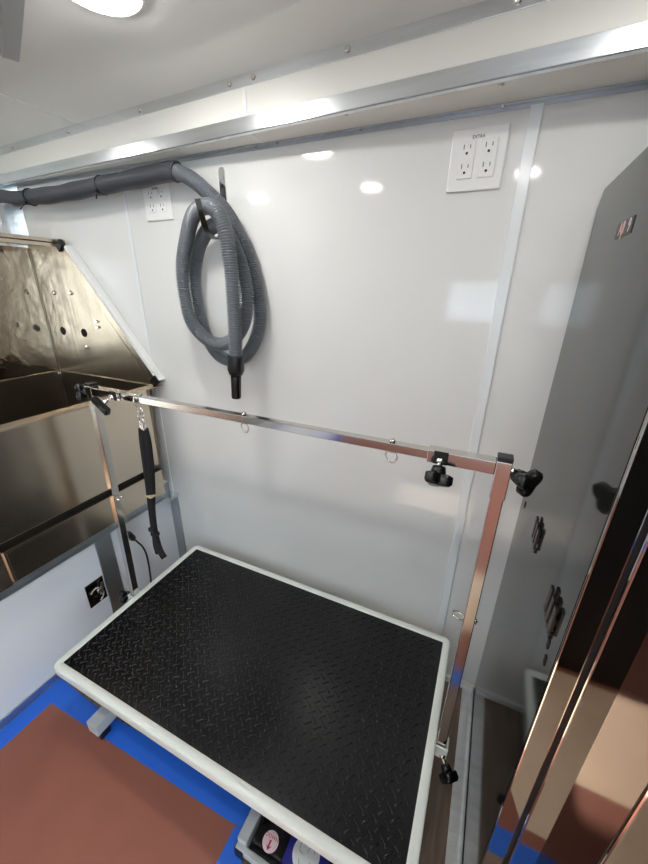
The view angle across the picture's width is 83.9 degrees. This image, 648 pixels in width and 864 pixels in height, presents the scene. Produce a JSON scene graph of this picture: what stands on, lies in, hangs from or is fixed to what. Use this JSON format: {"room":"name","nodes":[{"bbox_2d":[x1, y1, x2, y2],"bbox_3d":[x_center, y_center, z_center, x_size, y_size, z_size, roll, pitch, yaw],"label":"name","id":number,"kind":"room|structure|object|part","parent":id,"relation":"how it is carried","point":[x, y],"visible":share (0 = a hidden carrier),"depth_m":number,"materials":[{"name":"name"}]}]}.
{"room":"mobile pet grooming van","nodes":[
{"label":"mobile pet grooming van","id":0,"kind":"room"},
{"bbox_2d":[0,221,6,245],"bbox_3d":[-1.912,0.234,0.516,0.050,1.811,2.920,11,24,22],"label":"wall","id":1,"kind":"structure","parent":0,"point":[1,228],"depth_m":1.45,"materials":[{"name":"white"}]},
{"bbox_2d":[0,480,179,719],"bbox_3d":[-1.347,0.944,0.516,0.045,0.510,2.920,11,24,22],"label":"wall","id":2,"kind":"structure","parent":0,"point":[40,622],"depth_m":1.28,"materials":[{"name":"white paint"}]},
{"bbox_2d":[0,673,59,729],"bbox_3d":[-1.328,1.171,0.596,0.006,0.030,2.920,11,24,22],"label":"baseboard","id":3,"kind":"structure","parent":2,"relation":"attached to","point":[14,712],"depth_m":1.23,"materials":[{"name":"metal"}]},
{"bbox_2d":[0,482,169,601],"bbox_3d":[-1.314,0.743,0.421,0.020,0.064,2.920,11,24,22],"label":"trim","id":4,"kind":"structure","parent":2,"relation":"attached to","point":[44,569],"depth_m":1.28,"materials":[{"name":"metal"}]},
{"bbox_2d":[85,576,106,607],"bbox_3d":[-0.879,0.625,1.401,0.025,0.105,0.069,11,24,22],"label":"latch plate","id":5,"kind":"object","parent":2,"relation":"attached to","point":[95,591],"visible":1,"depth_m":1.40,"materials":[{"name":"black metal"}]},
{"bbox_3d":[-0.880,0.631,1.402,0.025,0.056,0.051,11,24,22],"label":"ring pull","id":6,"kind":"part","parent":5,"relation":"part of","materials":[{"name":"silver metal"}]},
{"bbox_2d":[94,534,126,613],"bbox_3d":[-0.857,0.591,1.460,0.006,0.416,0.064,11,24,22],"label":"trim","id":7,"kind":"structure","parent":2,"relation":"attached to","point":[104,547],"depth_m":1.44,"materials":[{"name":"metal"}]},
{"bbox_2d":[127,531,151,582],"bbox_3d":[-0.730,0.591,1.490,0.167,0.455,0.075,20,29,40],"label":"power cord","id":8,"kind":"object","parent":2,"relation":"hanging from","point":[131,536],"visible":0.52,"depth_m":1.51,"materials":[{"name":"black rubber"}]},
{"bbox_2d":[3,678,461,863],"bbox_3d":[-0.600,1.343,0.305,2.970,0.050,3.020,11,24,22],"label":"floor","id":9,"kind":"structure","parent":0,"point":[434,838],"depth_m":1.01,"materials":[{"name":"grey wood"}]},
{"bbox_2d":[0,680,58,749],"bbox_3d":[-1.413,1.284,0.348,0.061,0.001,2.255,11,24,22],"label":"tape","id":10,"kind":"object","parent":9,"relation":"on","point":[38,705],"visible":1,"depth_m":1.20,"materials":[{"name":"blue plastic"}]},
{"bbox_2d":[0,233,164,592],"bbox_3d":[-1.187,0.175,1.109,0.635,1.500,1.268,11,24,22],"label":"tub","id":11,"kind":"object","parent":9,"relation":"on","point":[60,330],"visible":0.98,"depth_m":1.40,"materials":[{"name":"silver metal"}]},
{"bbox_3d":[-0.965,0.420,0.978,0.021,0.130,0.168,11,24,22],"label":"corner plate","id":12,"kind":"part","parent":11,"relation":"part of","materials":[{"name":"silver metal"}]},
{"bbox_2d":[0,233,65,248],"bbox_3d":[-1.371,-0.543,0.917,0.205,0.030,1.268,11,24,22],"label":"rail","id":13,"kind":"object","parent":11,"relation":"attached to","point":[33,242],"depth_m":1.34,"materials":[{"name":"silver metal"}]},
{"bbox_3d":[-0.942,0.181,0.941,0.030,0.317,1.185,11,24,22],"label":"panel","id":14,"kind":"part","parent":11,"relation":"part of","materials":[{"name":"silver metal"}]},
{"bbox_2d":[0,371,160,456],"bbox_3d":[-1.207,0.113,1.091,0.566,0.315,1.208,11,24,22],"label":"basin","id":15,"kind":"object","parent":11,"relation":"in","point":[30,394],"depth_m":1.55,"materials":[{"name":"silver metal"}]},
{"bbox_2d":[0,703,236,863],"bbox_3d":[-0.440,1.472,-0.078,2.145,0.001,2.221,11,24,22],"label":"floor mat","id":16,"kind":"object","parent":9,"relation":"on","point":[69,795],"visible":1,"depth_m":0.99,"materials":[{"name":"brown rubber"}]},
{"bbox_2d":[50,678,250,826],"bbox_3d":[-0.586,0.981,1.135,0.859,0.001,0.068,10,24,21],"label":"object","id":17,"kind":"object","parent":9,"relation":"on","point":[66,698],"visible":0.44,"depth_m":1.09,"materials":[{"name":"blue plastic"}]},
{"bbox_2d":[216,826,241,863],"bbox_3d":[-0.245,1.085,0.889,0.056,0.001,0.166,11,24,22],"label":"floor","id":18,"kind":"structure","parent":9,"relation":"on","point":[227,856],"depth_m":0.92,"materials":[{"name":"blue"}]},
{"bbox_2d":[54,382,542,863],"bbox_3d":[-0.206,0.449,1.035,1.245,1.077,0.640,11,24,22],"label":"table","id":19,"kind":"object","parent":9,"relation":"on","point":[318,711],"visible":1,"depth_m":0.99,"materials":[{"name":"black rubber"}]},
{"bbox_3d":[-0.708,-0.119,1.066,0.041,0.051,0.051,11,24,22],"label":"knob","id":20,"kind":"part","parent":19,"relation":"part of","materials":[{"name":"black plastic"}]},
{"bbox_3d":[-0.604,-0.071,0.976,0.066,0.044,0.017,13,25,28],"label":"lever knob","id":21,"kind":"part","parent":19,"relation":"part of","materials":[{"name":"black plastic"}]},
{"bbox_3d":[-0.602,0.832,1.375,0.044,0.044,0.590,11,24,22],"label":"foot rail","id":22,"kind":"part","parent":19,"relation":"part of","materials":[{"name":"grey metal"}]},
{"bbox_3d":[-0.696,0.274,1.218,0.051,0.841,0.022,11,24,22],"label":"post","id":23,"kind":"part","parent":19,"relation":"part of","materials":[{"name":"silver metal"}]},
{"bbox_3d":[-0.758,0.626,1.381,0.038,0.046,0.046,11,24,22],"label":"knob","id":24,"kind":"part","parent":19,"relation":"part of","materials":[{"name":"black plastic"}]},
{"bbox_2d":[133,393,166,559],"bbox_3d":[-0.530,0.151,1.087,0.071,0.563,0.039,11,24,22],"label":"leash","id":25,"kind":"object","parent":19,"relation":"hanging from","point":[145,442],"visible":0.98,"depth_m":1.07,"materials":[{"name":"black fabric"}]},
{"bbox_3d":[-0.204,0.714,1.152,1.096,0.034,0.618,11,24,22],"label":"frame","id":26,"kind":"part","parent":19,"relation":"part of","materials":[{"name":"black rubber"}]},
{"bbox_2d":[249,818,274,863],"bbox_3d":[-0.041,1.064,0.921,0.268,0.018,0.144,11,24,22],"label":"foot pedal","id":27,"kind":"object","parent":19,"relation":"on","point":[251,847],"depth_m":0.91,"materials":[{"name":"black plastic"}]},
{"bbox_2d":[266,831,278,849],"bbox_3d":[-0.135,1.027,0.901,0.034,0.001,0.029,11,24,22],"label":"print","id":28,"kind":"object","parent":19,"relation":"on","point":[272,837],"depth_m":0.90,"materials":[{"name":"red"}]},
{"bbox_3d":[0.209,0.084,0.654,0.049,0.048,0.048,11,24,22],"label":"knob","id":29,"kind":"part","parent":19,"relation":"part of","materials":[{"name":"black plastic"}]},
{"bbox_2d":[434,733,448,759],"bbox_3d":[0.306,0.816,0.937,0.030,0.040,0.035,11,24,22],"label":"bracket","id":30,"kind":"object","parent":19,"relation":"attached to","point":[440,748],"depth_m":0.92,"materials":[{"name":"silver metal"}]},
{"bbox_3d":[0.311,0.855,0.896,0.046,0.047,0.044,11,24,22],"label":"knob","id":31,"kind":"part","parent":19,"relation":"part of","materials":[{"name":"black plastic"}]},
{"bbox_3d":[0.309,0.460,0.795,0.022,0.841,0.022,11,24,22],"label":"post","id":32,"kind":"part","parent":19,"relation":"part of","materials":[{"name":"silver metal"}]},
{"bbox_3d":[0.338,0.086,0.612,0.051,0.050,0.038,-9,24,-23],"label":"knob","id":33,"kind":"part","parent":19,"relation":"part of","materials":[{"name":"black plastic"}]},
{"bbox_2d":[462,146,647,863],"bbox_3d":[0.737,0.384,0.607,0.716,1.522,0.650,11,24,22],"label":"storage cabinet","id":34,"kind":"object","parent":9,"relation":"on","point":[558,769],"visible":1,"depth_m":0.52,"materials":[{"name":"grey"}]},
{"bbox_3d":[0.324,0.412,0.520,0.030,1.522,0.005,11,24,22],"label":"frame","id":35,"kind":"part","parent":34,"relation":"part of","materials":[{"name":"silver metal"}]},
{"bbox_2d":[617,221,625,238],"bbox_3d":[0.449,-0.304,0.544,0.001,0.023,0.027,11,24,22],"label":"print","id":36,"kind":"object","parent":34,"relation":"attached to","point":[621,230],"depth_m":0.54,"materials":[{"name":"brown"}]},
{"bbox_3d":[0.660,0.490,0.340,0.605,1.505,0.064,11,24,22],"label":"door","id":37,"kind":"part","parent":34,"relation":"part of","materials":[{"name":"silver metal"}]},
{"bbox_2d":[0,0,484,145],"bbox_3d":[-0.571,-0.383,-0.389,2.970,0.050,3.020,11,24,22],"label":"ceiling","id":38,"kind":"structure","parent":0,"point":[77,64],"depth_m":0.76,"materials":[{"name":"white"}]},
{"bbox_2d":[0,0,24,61],"bbox_3d":[-0.703,-0.737,0.568,0.360,0.012,0.360,-17,28,-37],"label":"ceiling vent","id":39,"kind":"object","parent":38,"relation":"in","point":[11,11],"visible":1,"depth_m":0.70,"materials":[{"name":"grey plastic"}]},
{"bbox_2d":[72,0,144,16],"bbox_3d":[-0.380,-0.749,0.606,0.146,0.018,0.146,11,24,22],"label":"recessed light","id":40,"kind":"object","parent":38,"relation":"in","point":[114,8],"visible":1,"depth_m":0.64,"materials":[{"name":"white plastic"}]},
{"bbox_2d":[18,89,647,685],"bbox_3d":[0.034,-0.014,1.213,2.970,1.811,0.050,11,24,22],"label":"wall","id":41,"kind":"structure","parent":0,"point":[380,282],"depth_m":1.07,"materials":[{"name":"white plastic"}]},
{"bbox_2d":[0,185,29,247],"bbox_3d":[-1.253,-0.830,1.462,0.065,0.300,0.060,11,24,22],"label":"window","id":42,"kind":"structure","parent":41,"relation":"attached to","point":[13,220],"depth_m":1.47,"materials":[{"name":"glass"}]},
{"bbox_2d":[0,94,75,123],"bbox_3d":[-1.379,-0.495,-0.073,0.005,0.002,2.855,11,24,22],"label":"trim","id":43,"kind":"structure","parent":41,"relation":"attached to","point":[0,94],"depth_m":1.04,"materials":[{"name":"white"}]},
{"bbox_2d":[118,170,173,491],"bbox_3d":[-0.691,-0.084,1.512,0.013,1.695,0.003,11,24,22],"label":"trim","id":44,"kind":"structure","parent":41,"relation":"attached to","point":[123,192],"depth_m":1.36,"materials":[{"name":"white"}]},
{"bbox_2d":[143,183,173,221],"bbox_3d":[-0.542,-0.750,1.173,0.117,0.108,0.010,11,24,22],"label":"wall outlet","id":45,"kind":"object","parent":41,"relation":"attached to","point":[157,198],"visible":0.94,"depth_m":1.17,"materials":[{"name":"white plastic"}]},
{"bbox_2d":[147,191,156,212],"bbox_3d":[-0.563,-0.752,1.179,0.033,0.060,0.004,11,24,22],"label":"receptacle","id":46,"kind":"object","parent":45,"relation":"attached to","point":[151,195],"depth_m":1.18,"materials":[{"name":"white plastic"}]},
{"bbox_2d":[157,190,166,211],"bbox_3d":[-0.522,-0.745,1.162,0.033,0.060,0.004,11,24,22],"label":"receptacle","id":47,"kind":"object","parent":45,"relation":"attached to","point":[161,194],"depth_m":1.16,"materials":[{"name":"white plastic"}]},
{"bbox_2d":[162,491,178,499],"bbox_3d":[-0.698,0.294,1.637,0.060,0.028,0.050,11,24,22],"label":"trim","id":48,"kind":"structure","parent":41,"relation":"attached to","point":[170,495],"depth_m":1.62,"materials":[{"name":"metal"}]},
{"bbox_2d":[170,496,186,557],"bbox_3d":[-0.697,0.494,1.741,0.050,0.452,0.006,11,24,22],"label":"trim","id":49,"kind":"structure","parent":41,"relation":"attached to","point":[175,507],"depth_m":1.72,"materials":[{"name":"metal"}]},
{"bbox_2d":[195,167,227,239],"bbox_3d":[-0.314,-0.645,0.997,0.030,0.193,0.200,3,22,6],"label":"hook","id":50,"kind":"object","parent":41,"relation":"attached to","point":[222,176],"visible":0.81,"depth_m":1.03,"materials":[{"name":"silver metal"}]},
{"bbox_2d":[0,160,266,398],"bbox_3d":[-0.754,-0.521,1.264,1.212,0.662,0.150,10,24,22],"label":"hose","id":51,"kind":"object","parent":50,"relation":"hanging from","point":[240,263],"visible":0.98,"depth_m":1.08,"materials":[{"name":"grey"}]},
{"bbox_3d":[-0.316,-0.592,1.017,0.028,0.079,0.197,3,22,5],"label":"hook arm","id":52,"kind":"part","parent":50,"relation":"part of","materials":[{"name":"grey metal"}]},
{"bbox_3d":[-0.299,-0.694,1.078,0.022,0.163,0.004,11,24,22],"label":"plate","id":53,"kind":"part","parent":50,"relation":"part of","materials":[{"name":"silver metal"}]},
{"bbox_2d":[242,87,264,142],"bbox_3d":[-0.179,-0.800,0.914,0.015,0.087,0.080,11,24,22],"label":"trim","id":54,"kind":"structure","parent":41,"relation":"attached to","point":[254,137],"depth_m":0.88,"materials":[{"name":"white plastic"}]},
{"bbox_2d":[0,0,553,154],"bbox_3d":[-0.008,-0.799,0.768,2.874,0.025,0.007,12,24,25],"label":"trim","id":55,"kind":"structure","parent":41,"relation":"attached to","point":[483,10],"depth_m":0.78,"materials":[{"name":"metal"}]},
{"bbox_2d":[0,0,647,183],"bbox_3d":[-0.001,-0.764,0.800,2.870,0.114,0.179,11,24,22],"label":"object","id":56,"kind":"structure","parent":41,"relation":"attached to","point":[554,21],"depth_m":0.73,"materials":[{"name":"white"}]},
{"bbox_2d":[0,21,647,185],"bbox_3d":[-0.006,-0.723,0.806,2.875,0.032,0.016,12,24,25],"label":"trim","id":57,"kind":"structure","parent":41,"relation":"attached to","point":[632,39],"depth_m":0.73,"materials":[{"name":"metal"}]},
{"bbox_2d":[4,80,647,186],"bbox_3d":[0.033,-0.737,0.891,2.870,0.010,0.015,11,24,22],"label":"trim","id":58,"kind":"structure","parent":41,"relation":"attached to","point":[638,85],"depth_m":0.84,"materials":[{"name":"metal"}]},
{"bbox_2d":[444,687,473,863],"bbox_3d":[0.397,1.017,1.050,0.038,0.030,0.581,11,24,22],"label":"trim","id":59,"kind":"structure","parent":41,"relation":"attached to","point":[455,835],"depth_m":1.04,"materials":[{"name":"metal"}]},
{"bbox_2d":[445,674,473,690],"bbox_3d":[-0.070,0.811,1.552,1.340,0.024,0.014,11,24,22],"label":"baseboard","id":60,"kind":"structure","parent":41,"relation":"attached to","point":[464,684],"depth_m":1.30,"materials":[{"name":"white plastic"}]},
{"bbox_2d":[446,122,510,192],"bbox_3d":[0.338,-0.602,0.797,0.116,0.118,0.010,11,24,22],"label":"wall outlet","id":61,"kind":"object","parent":41,"relation":"attached to","point":[478,154],"visible":1,"depth_m":0.79,"materials":[{"name":"white plastic"}]},
{"bbox_2d":[456,140,475,179],"bbox_3d":[0.316,-0.605,0.803,0.033,0.070,0.004,11,24,22],"label":"receptacle","id":62,"kind":"object","parent":61,"relation":"attached to","point":[465,149],"depth_m":0.80,"materials":[{"name":"white plastic"}]},
{"bbox_2d":[477,137,498,177],"bbox_3d":[0.357,-0.598,0.786,0.033,0.070,0.004,11,24,22],"label":"receptacle","id":63,"kind":"object","parent":61,"relation":"attached to","point":[487,147],"depth_m":0.78,"materials":[{"name":"white plastic"}]},
{"bbox_2d":[435,103,544,635],"bbox_3d":[0.420,0.108,1.039,0.025,1.665,0.004,11,24,22],"label":"trim","id":64,"kind":"structure","parent":41,"relation":"attached to","point":[536,110],"depth_m":0.89,"materials":[{"name":"white"}]}
]}

